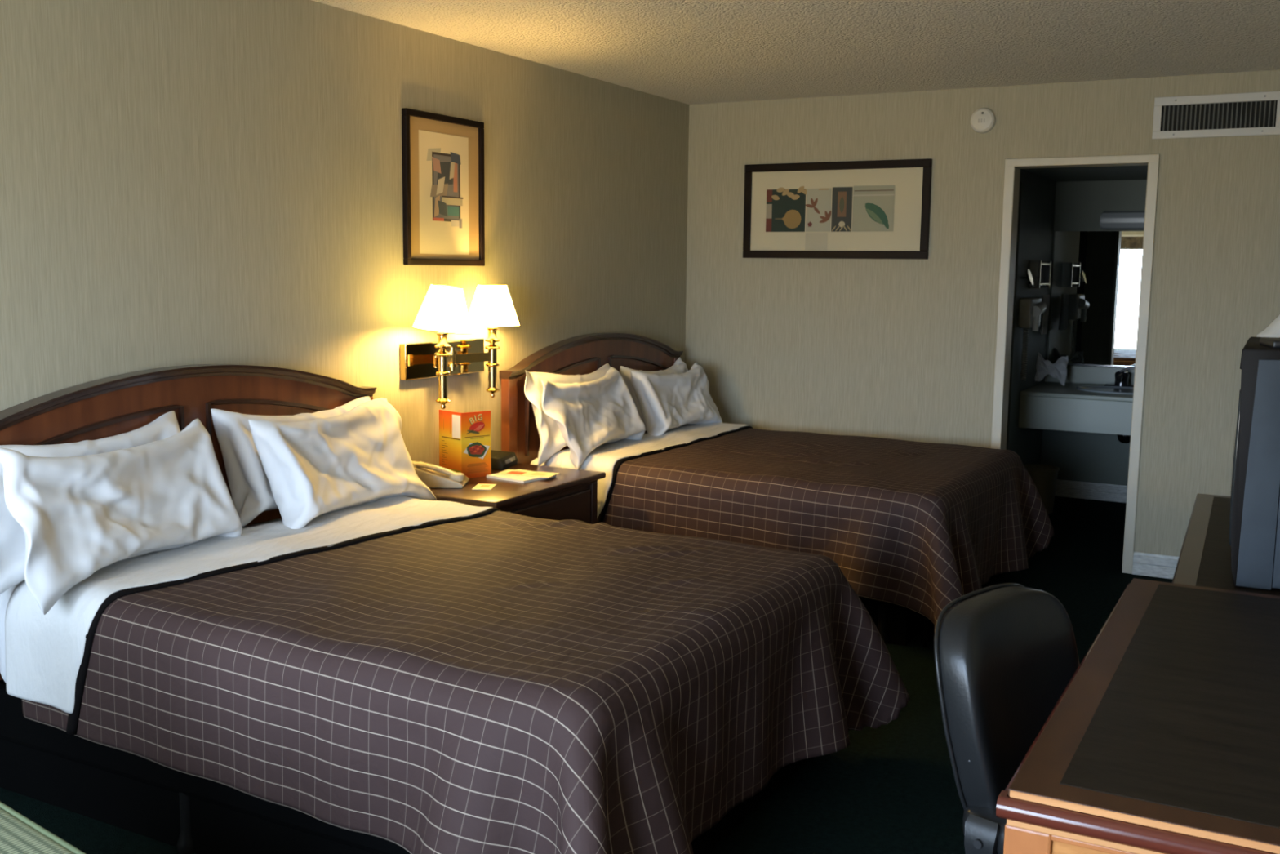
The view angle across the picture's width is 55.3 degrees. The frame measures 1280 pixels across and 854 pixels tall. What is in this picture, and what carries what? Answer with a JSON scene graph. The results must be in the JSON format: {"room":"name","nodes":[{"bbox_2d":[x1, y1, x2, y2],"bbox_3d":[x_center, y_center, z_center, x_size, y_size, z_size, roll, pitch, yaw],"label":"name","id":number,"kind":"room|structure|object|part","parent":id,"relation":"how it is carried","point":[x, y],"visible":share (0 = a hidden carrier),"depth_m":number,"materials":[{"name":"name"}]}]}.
{"room":"hotel room","nodes":[
{"label":"hotel room","id":0,"kind":"room"},
{"bbox_2d":[0,0,688,466],"bbox_3d":[-1.538,-0.265,4.056,0.120,2.440,7.320,5,8,28],"label":"wall","id":1,"kind":"structure","parent":0,"point":[183,182],"depth_m":4.36,"materials":[{"name":"paint"}]},
{"bbox_2d":[401,107,484,266],"bbox_3d":[-0.818,-0.990,5.126,0.024,0.619,0.529,5,8,28],"label":"framed picture","id":2,"kind":"object","parent":1,"relation":"attached to","point":[443,196],"visible":1,"depth_m":5.11,"materials":[{"name":"black"}]},
{"bbox_2d":[418,129,469,254],"bbox_3d":[-0.820,-0.976,5.126,0.001,0.497,0.335,5,8,28],"label":"print","id":3,"kind":"object","parent":2,"relation":"attached to","point":[443,154],"depth_m":5.12,"materials":[{"name":"multicoloured"}]},
{"bbox_2d":[400,284,519,408],"bbox_3d":[-0.717,-0.348,5.108,0.331,0.501,0.708,5,8,28],"label":"wall lamp","id":4,"kind":"object","parent":1,"relation":"attached to","point":[443,310],"visible":1,"depth_m":5.08,"materials":[{"name":"white fabric"}]},
{"bbox_3d":[-0.835,-0.291,5.193,0.032,0.146,0.540,5,8,28],"label":"wall plate","id":5,"kind":"part","parent":4,"relation":"part of","materials":[{"name":"gold metal"}]},
{"bbox_3d":[-0.778,-0.473,4.864,0.238,0.178,0.238,11,8,27],"label":"lamp shade","id":6,"kind":"part","parent":4,"relation":"part of","materials":[{"name":"white fabric"}]},
{"bbox_2d":[434,332,450,356],"bbox_3d":[-0.790,-0.330,4.882,0.067,0.097,0.067,5,8,28],"label":"socket","id":7,"kind":"object","parent":4,"relation":"attached to","point":[442,344],"depth_m":4.86,"materials":[{"name":"gold metal"}]},
{"bbox_3d":[-0.818,-0.270,5.031,0.062,0.048,0.285,1,7,-1],"label":"arm","id":8,"kind":"part","parent":4,"relation":"part of","materials":[{"name":"gold metal"}]},
{"bbox_3d":[-0.720,-0.298,5.256,0.012,0.038,0.227,7,10,40],"label":"arm","id":9,"kind":"part","parent":4,"relation":"part of","materials":[{"name":"gold metal"}]},
{"bbox_2d":[484,327,500,350],"bbox_3d":[-0.645,-0.386,5.332,0.067,0.097,0.067,5,8,28],"label":"socket","id":10,"kind":"object","parent":4,"relation":"attached to","point":[492,338],"depth_m":5.31,"materials":[{"name":"gold metal"}]},
{"bbox_3d":[-0.643,-0.530,5.313,0.238,0.178,0.238,5,8,28],"label":"lamp shade","id":11,"kind":"part","parent":4,"relation":"part of","materials":[{"name":"white fabric"}]},
{"bbox_2d":[0,496,1173,853],"bbox_3d":[0.607,1.011,4.296,3.840,0.100,9.520,5,8,28],"label":"floor","id":12,"kind":"structure","parent":0,"point":[893,789],"depth_m":3.63,"materials":[{"name":"green carpet"}]},
{"bbox_2d":[0,801,85,853],"bbox_3d":[-1.361,0.819,2.016,0.900,0.820,0.640,7,9,38],"label":"lounge chair","id":13,"kind":"object","parent":12,"relation":"on","point":[19,834],"visible":1,"depth_m":2.13,"materials":[{"name":"green fabric"}]},
{"bbox_2d":[0,364,807,853],"bbox_3d":[-0.626,0.448,3.596,2.002,1.165,1.730,5,8,28],"label":"bed","id":14,"kind":"object","parent":12,"relation":"on","point":[41,762],"visible":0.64,"depth_m":3.39,"materials":[{"name":"brown wood"}]},
{"bbox_2d":[0,410,180,594],"bbox_3d":[-1.613,0.220,3.529,0.209,0.450,0.828,5,8,28],"label":"pillow","id":15,"kind":"object","parent":14,"relation":"on","point":[12,537],"visible":0.23,"depth_m":3.41,"materials":[{"name":"white fabric"}]},
{"bbox_3d":[-1.643,0.172,3.680,0.040,0.426,0.676,5,8,28],"label":"panel moulding","id":16,"kind":"part","parent":14,"relation":"part of","materials":[{"name":"brown wood"}]},
{"bbox_3d":[-0.599,0.569,3.596,1.935,0.303,1.510,5,8,28],"label":"mattress","id":17,"kind":"part","parent":14,"relation":"part of","materials":[{"name":"white fabric"}]},
{"bbox_3d":[-1.476,0.234,4.038,0.033,0.815,1.630,5,8,28],"label":"headboard","id":18,"kind":"part","parent":14,"relation":"part of","materials":[{"name":"brown wood"}]},
{"bbox_3d":[-1.161,1.009,3.133,0.060,0.160,0.060,5,8,28],"label":"leg","id":19,"kind":"part","parent":14,"relation":"part of","materials":[{"name":"black"}]},
{"bbox_3d":[-1.466,-0.113,3.990,0.071,0.173,1.730,5,8,28],"label":"cap moulding","id":20,"kind":"part","parent":14,"relation":"part of","materials":[{"name":"brown wood"}]},
{"bbox_2d":[4,495,497,713],"bbox_3d":[-1.079,0.529,3.852,0.523,0.392,1.627,5,9,31],"label":"sheet","id":21,"kind":"object","parent":14,"relation":"on","point":[44,653],"visible":0.77,"depth_m":3.34,"materials":[{"name":"white fabric"}]},
{"bbox_2d":[0,418,242,614],"bbox_3d":[-1.462,0.217,3.469,0.231,0.417,0.836,3,8,20],"label":"pillow","id":22,"kind":"object","parent":21,"relation":"on","point":[78,517],"visible":1,"depth_m":3.35,"materials":[{"name":"white fabric"}]},
{"bbox_2d":[248,397,436,528],"bbox_3d":[-1.028,0.125,4.319,0.232,0.393,0.827,4,8,22],"label":"pillow","id":23,"kind":"object","parent":21,"relation":"on","point":[358,455],"visible":1,"depth_m":4.18,"materials":[{"name":"white fabric"}]},
{"bbox_3d":[-1.274,0.090,4.351,0.040,0.426,0.676,5,8,28],"label":"panel moulding","id":24,"kind":"part","parent":14,"relation":"part of","materials":[{"name":"brown wood"}]},
{"bbox_2d":[210,395,370,526],"bbox_3d":[-1.155,0.117,4.358,0.203,0.434,0.820,5,8,28],"label":"pillow","id":25,"kind":"object","parent":14,"relation":"on","point":[250,487],"visible":0.3,"depth_m":4.04,"materials":[{"name":"white fabric"}]},
{"bbox_2d":[22,506,910,853],"bbox_3d":[-0.436,0.692,3.529,1.960,0.599,1.965,5,8,28],"label":"coverlet","id":26,"kind":"object","parent":14,"relation":"on","point":[490,681],"visible":0.93,"depth_m":2.95,"materials":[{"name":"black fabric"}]},
{"bbox_2d":[421,462,605,524],"bbox_3d":[-0.605,0.526,5.096,0.595,0.625,0.815,5,8,28],"label":"nightstand","id":27,"kind":"object","parent":12,"relation":"on","point":[572,494],"visible":0.16,"depth_m":4.97,"materials":[{"name":"brown wood"}]},
{"bbox_2d":[412,461,469,488],"bbox_3d":[-0.820,0.180,4.909,0.245,0.105,0.170,1,7,1],"label":"telephone","id":28,"kind":"object","parent":27,"relation":"on","point":[433,476],"visible":0.87,"depth_m":4.83,"materials":[{"name":"beige plastic"}]},
{"bbox_2d":[439,409,491,478],"bbox_3d":[-0.740,0.072,5.084,0.221,0.275,0.102,1,7,5],"label":"menu card","id":29,"kind":"object","parent":27,"relation":"on","point":[464,438],"visible":0.91,"depth_m":5.08,"materials":[{"name":"orange paper"}]},
{"bbox_2d":[441,414,461,472],"bbox_3d":[-0.792,0.075,5.087,0.001,0.261,0.149,-7,10,-45],"label":"print","id":30,"kind":"object","parent":29,"relation":"attached to","point":[451,424],"depth_m":5.08,"materials":[{"name":"orange paper"}]},
{"bbox_2d":[463,413,489,472],"bbox_3d":[-0.679,0.068,5.077,0.130,0.243,0.002,-5,10,-39],"label":"print","id":31,"kind":"object","parent":29,"relation":"attached to","point":[476,426],"depth_m":5.08,"materials":[{"name":"orange paper"}]},
{"bbox_2d":[471,483,496,489],"bbox_3d":[-0.621,0.238,4.870,0.075,0.004,0.120,1,7,5],"label":"note card","id":32,"kind":"object","parent":27,"relation":"on","point":[480,486],"visible":1,"depth_m":4.86,"materials":[{"name":"beige paper"}]},
{"bbox_2d":[480,484,490,487],"bbox_3d":[-0.618,0.236,4.873,0.034,0.001,0.054,1,7,5],"label":"print","id":33,"kind":"object","parent":32,"relation":"on","point":[482,486],"depth_m":4.87},
{"bbox_2d":[491,449,517,470],"bbox_3d":[-0.639,0.144,5.380,0.150,0.058,0.190,2,8,13],"label":"clock radio","id":34,"kind":"object","parent":27,"relation":"on","point":[500,460],"visible":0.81,"depth_m":5.33,"materials":[{"name":"black plastic"}]},
{"bbox_2d":[486,469,555,483],"bbox_3d":[-0.497,0.205,5.114,0.210,0.011,0.200,6,9,36],"label":"brochure","id":35,"kind":"object","parent":27,"relation":"on","point":[508,477],"visible":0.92,"depth_m":5.04,"materials":[{"name":"beige paper"}]},
{"bbox_2d":[495,469,559,478],"bbox_3d":[-0.472,0.196,5.128,0.240,0.004,0.120,3,8,18],"label":"leaflet","id":36,"kind":"object","parent":35,"relation":"on","point":[508,472],"visible":1,"depth_m":5.12,"materials":[{"name":"beige paper"}]},
{"bbox_2d":[506,471,547,475],"bbox_3d":[-0.472,0.194,5.128,0.168,0.001,0.072,3,8,18],"label":"print","id":37,"kind":"object","parent":36,"relation":"on","point":[512,472],"depth_m":5.13},
{"bbox_3d":[-0.382,0.413,4.959,0.030,0.230,0.665,5,8,28],"label":"drawer","id":38,"kind":"part","parent":27,"relation":"part of","materials":[{"name":"brown wood"}]},
{"bbox_3d":[-0.211,0.501,5.292,0.037,0.535,0.044,5,8,28],"label":"corner post","id":39,"kind":"part","parent":27,"relation":"part of","materials":[{"name":"brown wood"}]},
{"bbox_2d":[499,332,999,647],"bbox_3d":[0.644,0.164,5.904,2.002,1.165,1.730,5,8,28],"label":"bed","id":40,"kind":"object","parent":12,"relation":"on","point":[583,354],"visible":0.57,"depth_m":5.75,"materials":[{"name":"brown wood"}]},
{"bbox_3d":[-0.602,0.101,5.630,0.046,0.652,0.070,5,8,28],"label":"post","id":41,"kind":"part","parent":40,"relation":"part of","materials":[{"name":"brown wood"}]},
{"bbox_3d":[-0.373,-0.112,5.988,0.040,0.426,0.676,5,8,28],"label":"panel moulding","id":42,"kind":"part","parent":40,"relation":"part of","materials":[{"name":"brown wood"}]},
{"bbox_2d":[524,363,610,465],"bbox_3d":[-0.311,-0.085,5.896,0.215,0.429,0.828,5,9,30],"label":"pillow","id":43,"kind":"object","parent":40,"relation":"on","point":[552,441],"visible":0.44,"depth_m":5.61,"materials":[{"name":"white fabric"}]},
{"bbox_3d":[0.672,0.285,5.904,1.935,0.303,1.510,5,8,28],"label":"mattress","id":44,"kind":"part","parent":40,"relation":"part of","materials":[{"name":"white fabric"}]},
{"bbox_3d":[-0.195,-0.397,6.298,0.071,0.173,1.730,5,8,28],"label":"cap moulding","id":45,"kind":"part","parent":40,"relation":"part of","materials":[{"name":"brown wood"}]},
{"bbox_3d":[-0.206,-0.050,6.346,0.033,0.815,1.630,5,8,28],"label":"headboard","id":46,"kind":"part","parent":40,"relation":"part of","materials":[{"name":"brown wood"}]},
{"bbox_3d":[-0.003,-0.194,6.659,0.040,0.426,0.676,5,8,28],"label":"panel moulding","id":47,"kind":"part","parent":40,"relation":"part of","materials":[{"name":"brown wood"}]},
{"bbox_2d":[545,422,749,516],"bbox_3d":[0.094,0.231,6.214,0.382,0.380,1.615,5,8,28],"label":"sheet","id":48,"kind":"object","parent":40,"relation":"on","point":[603,458],"visible":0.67,"depth_m":5.78,"materials":[{"name":"white fabric"}]},
{"bbox_2d":[541,366,644,469],"bbox_3d":[-0.227,-0.050,5.793,0.240,0.408,0.820,4,8,25],"label":"pillow","id":49,"kind":"object","parent":48,"relation":"on","point":[588,415],"visible":1,"depth_m":5.70,"materials":[{"name":"white fabric"}]},
{"bbox_2d":[631,362,722,435],"bbox_3d":[0.221,-0.137,6.589,0.218,0.377,0.768,5,9,30],"label":"pillow","id":50,"kind":"object","parent":48,"relation":"on","point":[666,402],"visible":0.98,"depth_m":6.45,"materials":[{"name":"white fabric"}]},
{"bbox_2d":[619,357,688,431],"bbox_3d":[0.125,-0.159,6.658,0.182,0.398,0.769,5,8,27],"label":"pillow","id":51,"kind":"object","parent":40,"relation":"on","point":[679,366],"visible":0.27,"depth_m":6.36,"materials":[{"name":"white fabric"}]},
{"bbox_2d":[597,426,1053,628],"bbox_3d":[0.804,0.425,5.815,2.024,0.622,1.979,5,8,28],"label":"coverlet","id":52,"kind":"object","parent":40,"relation":"on","point":[920,527],"visible":0.86,"depth_m":5.22,"materials":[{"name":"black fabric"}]},
{"bbox_3d":[0.987,0.797,4.967,0.060,0.160,0.060,5,8,28],"label":"leg","id":53,"kind":"part","parent":40,"relation":"part of","materials":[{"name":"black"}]},
{"bbox_2d":[933,582,1079,853],"bbox_3d":[0.880,0.786,2.328,0.588,0.858,0.564,8,10,43],"label":"desk chair","id":54,"kind":"object","parent":12,"relation":"on","point":[1006,655],"visible":0.6,"depth_m":2.32,"materials":[{"name":"black leather"}]},
{"bbox_3d":[0.913,0.750,2.292,0.500,0.110,0.490,8,10,43],"label":"seat","id":55,"kind":"part","parent":54,"relation":"part of","materials":[{"name":"black leather"}]},
{"bbox_2d":[1023,464,1059,513],"bbox_3d":[2.531,0.394,7.730,0.224,0.285,0.224,5,8,28],"label":"waste bin","id":56,"kind":"object","parent":12,"relation":"on","point":[1044,477],"visible":0.59,"depth_m":7.64,"materials":[{"name":"black plastic"}]},
{"bbox_2d":[995,577,1279,853],"bbox_3d":[1.155,0.847,2.262,0.703,0.761,1.430,5,8,28],"label":"desk","id":57,"kind":"object","parent":12,"relation":"on","point":[1164,738],"visible":1,"depth_m":1.95,"materials":[{"name":"brown wood"}]},
{"bbox_3d":[0.560,0.927,1.815,0.066,0.704,0.028,5,8,28],"label":"corner post","id":58,"kind":"part","parent":57,"relation":"part of","materials":[{"name":"brown wood"}]},
{"bbox_3d":[0.835,0.932,1.669,0.554,0.658,0.020,5,8,28],"label":"panel","id":59,"kind":"part","parent":57,"relation":"part of","materials":[{"name":"brown wood"}]},
{"bbox_2d":[1172,493,1279,595],"bbox_3d":[1.860,0.697,3.582,0.560,0.736,1.490,4,8,26],"label":"dresser","id":60,"kind":"object","parent":12,"relation":"on","point":[1204,560],"visible":0.23,"depth_m":3.41,"materials":[{"name":"brown wood"}]},
{"bbox_2d":[1229,336,1279,590],"bbox_3d":[1.804,0.082,3.170,0.477,0.587,0.672,5,8,27],"label":"television","id":61,"kind":"object","parent":60,"relation":"on","point":[1255,488],"visible":0.99,"depth_m":2.96,"materials":[{"name":"black plastic"}]},
{"bbox_2d":[1259,337,1279,347],"bbox_3d":[1.591,-0.210,3.052,0.048,0.020,0.170,3,8,16],"label":"remote control","id":62,"kind":"object","parent":61,"relation":"on","point":[1271,342],"visible":0.99,"depth_m":3.03,"materials":[{"name":"black plastic"}]},
{"bbox_2d":[1256,315,1279,337],"bbox_3d":[2.108,-0.075,3.703,0.454,0.770,0.454,5,8,28],"label":"table lamp","id":63,"kind":"object","parent":60,"relation":"on","point":[1273,330],"visible":0.66,"depth_m":3.69,"materials":[{"name":"white fabric"}]},
{"bbox_2d":[311,0,1279,104],"bbox_3d":[0.637,-1.508,3.969,3.840,0.100,9.520,5,8,28],"label":"ceiling","id":64,"kind":"structure","parent":0,"point":[686,51],"depth_m":4.99,"materials":[{"name":"white paint"}]},
{"bbox_2d":[684,70,1279,556],"bbox_3d":[1.826,-0.534,6.442,3.720,2.440,0.120,5,8,28],"label":"wall","id":65,"kind":"structure","parent":0,"point":[891,348],"depth_m":6.42,"materials":[{"name":"paint"}]},
{"bbox_2d":[742,159,932,259],"bbox_3d":[1.062,-1.188,6.700,1.066,0.522,0.024,5,8,28],"label":"framed picture","id":66,"kind":"object","parent":65,"relation":"attached to","point":[880,209],"visible":1,"depth_m":6.68,"materials":[{"name":"black"}]},
{"bbox_2d":[765,185,894,249],"bbox_3d":[1.036,-1.151,6.719,0.740,0.350,0.002,5,8,29],"label":"print","id":67,"kind":"object","parent":66,"relation":"attached to","point":[798,217],"depth_m":6.71,"materials":[{"name":"multicoloured"}]},
{"bbox_2d":[970,107,995,133],"bbox_3d":[1.756,-1.572,6.261,0.128,0.128,0.040,5,8,28],"label":"smoke detector","id":68,"kind":"object","parent":65,"relation":"attached to","point":[983,120],"visible":1,"depth_m":6.25,"materials":[{"name":"grey plastic"}]},
{"bbox_2d":[991,154,1159,573],"bbox_3d":[2.207,-0.321,6.257,0.732,2.075,0.142,5,8,28],"label":"door frame","id":69,"kind":"structure","parent":65,"relation":"in","point":[1013,166],"depth_m":6.14,"materials":[{"name":"beige paint"}]},
{"bbox_2d":[1132,551,1178,578],"bbox_3d":[2.948,0.723,5.902,1.056,0.113,0.014,5,8,28],"label":"baseboard","id":70,"kind":"structure","parent":65,"relation":"attached to","point":[1161,566],"depth_m":6.10,"materials":[{"name":"white paint"}]},
{"bbox_2d":[1151,91,1279,139],"bbox_3d":[2.727,-1.467,5.754,0.570,0.196,0.014,5,8,28],"label":"air vent","id":71,"kind":"object","parent":65,"relation":"in","point":[1252,113],"visible":1,"depth_m":5.76,"materials":[{"name":"white metal"}]},
{"bbox_2d":[1005,168,1056,464],"bbox_3d":[2.254,-0.480,7.390,0.060,2.100,1.930,5,8,28],"label":"wall","id":72,"kind":"structure","parent":0,"point":[1037,193],"depth_m":7.56,"materials":[{"name":"paint"}]},
{"bbox_2d":[1019,269,1033,285],"bbox_3d":[2.307,-0.891,7.282,0.078,0.099,0.100,5,8,28],"label":"mirror","id":73,"kind":"object","parent":72,"relation":"attached to","point":[1029,277],"visible":1,"depth_m":7.26,"materials":[{"name":"silver metal"}]},
{"bbox_2d":[1017,297,1046,380],"bbox_3d":[2.398,-0.536,7.459,0.119,0.504,0.320,5,8,28],"label":"hair dryer","id":74,"kind":"object","parent":72,"relation":"attached to","point":[1030,308],"visible":1,"depth_m":7.34,"materials":[{"name":"grey plastic"}]},
{"bbox_3d":[2.342,-0.444,7.432,0.035,0.327,0.034,5,8,28],"label":"coiled cord","id":75,"kind":"part","parent":74,"relation":"part of","materials":[{"name":"grey plastic"}]},
{"bbox_2d":[1027,260,1051,288],"bbox_3d":[2.501,-0.953,7.638,0.070,0.170,0.340,5,8,28],"label":"towel rack","id":76,"kind":"object","parent":72,"relation":"attached to","point":[1040,270],"visible":0.99,"depth_m":7.51,"materials":[{"name":"silver metal"}]},
{"bbox_2d":[1040,294,1049,334],"bbox_3d":[2.606,-0.724,7.861,0.030,0.249,0.216,5,8,28],"label":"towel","id":77,"kind":"object","parent":76,"relation":"hanging from","point":[1045,299],"visible":0.83,"depth_m":7.87,"materials":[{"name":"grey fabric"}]},
{"bbox_2d":[1022,164,1147,182],"bbox_3d":[2.556,-1.513,7.097,3.200,0.030,1.930,5,8,28],"label":"ceiling","id":78,"kind":"structure","parent":0,"point":[1118,172],"depth_m":7.37,"materials":[{"name":"paint"}]},
{"bbox_2d":[1040,179,1146,485],"bbox_3d":[3.037,-0.735,8.105,3.200,2.440,0.120,5,8,28],"label":"wall","id":79,"kind":"structure","parent":0,"point":[1080,456],"depth_m":8.09,"materials":[{"name":"paint"}]},
{"bbox_2d":[1018,364,1134,444],"bbox_3d":[3.372,-0.107,7.451,1.897,0.487,0.828,5,8,28],"label":"vanity","id":80,"kind":"object","parent":79,"relation":"attached to","point":[1092,399],"visible":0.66,"depth_m":7.47,"materials":[{"name":"grey laminate"}]},
{"bbox_2d":[1019,381,1133,402],"bbox_3d":[3.373,-0.182,7.441,1.897,0.028,0.828,5,8,28],"label":"countertop","id":81,"kind":"structure","parent":80,"relation":"on","point":[1046,389],"depth_m":7.48,"materials":[{"name":"grey laminate"}]},
{"bbox_2d":[1035,352,1068,386],"bbox_3d":[2.662,-0.376,7.908,0.203,0.205,0.090,5,8,28],"label":"washcloth","id":82,"kind":"object","parent":81,"relation":"on","point":[1058,370],"visible":1,"depth_m":7.90,"materials":[{"name":"grey fabric"}]},
{"bbox_2d":[1075,385,1133,394],"bbox_3d":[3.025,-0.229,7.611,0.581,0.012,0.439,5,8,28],"label":"sink","id":83,"kind":"object","parent":81,"relation":"in","point":[1108,389],"depth_m":7.68,"materials":[{"name":"grey ceramic"}]},
{"bbox_2d":[1104,365,1134,386],"bbox_3d":[3.084,-0.322,7.785,0.236,0.154,0.208,5,8,28],"label":"faucet","id":84,"kind":"object","parent":81,"relation":"on","point":[1122,377],"depth_m":7.81,"materials":[{"name":"silver metal"}]},
{"bbox_2d":[1044,364,1134,385],"bbox_3d":[3.567,-0.296,7.784,1.897,0.115,0.020,5,8,28],"label":"backsplash","id":85,"kind":"structure","parent":79,"relation":"attached to","point":[1075,374],"depth_m":8.08,"materials":[{"name":"grey laminate"}]},
{"bbox_2d":[1054,479,1127,502],"bbox_3d":[3.561,0.473,7.888,1.900,0.113,0.014,5,8,28],"label":"baseboard","id":86,"kind":"structure","parent":79,"relation":"attached to","point":[1064,488],"depth_m":8.17,"materials":[{"name":"white paint"}]},
{"bbox_2d":[1048,231,1143,367],"bbox_3d":[3.573,-0.794,7.725,1.868,0.882,0.014,5,8,28],"label":"wall mirror","id":87,"kind":"object","parent":79,"relation":"attached to","point":[1096,277],"visible":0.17,"depth_m":8.03,"materials":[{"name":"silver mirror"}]},
{"bbox_2d":[1099,211,1145,230],"bbox_3d":[3.432,-1.304,7.695,1.000,0.119,0.092,5,8,28],"label":"vanity light","id":88,"kind":"object","parent":79,"relation":"attached to","point":[1108,220],"visible":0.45,"depth_m":7.84,"materials":[{"name":"grey metal"}]}
]}

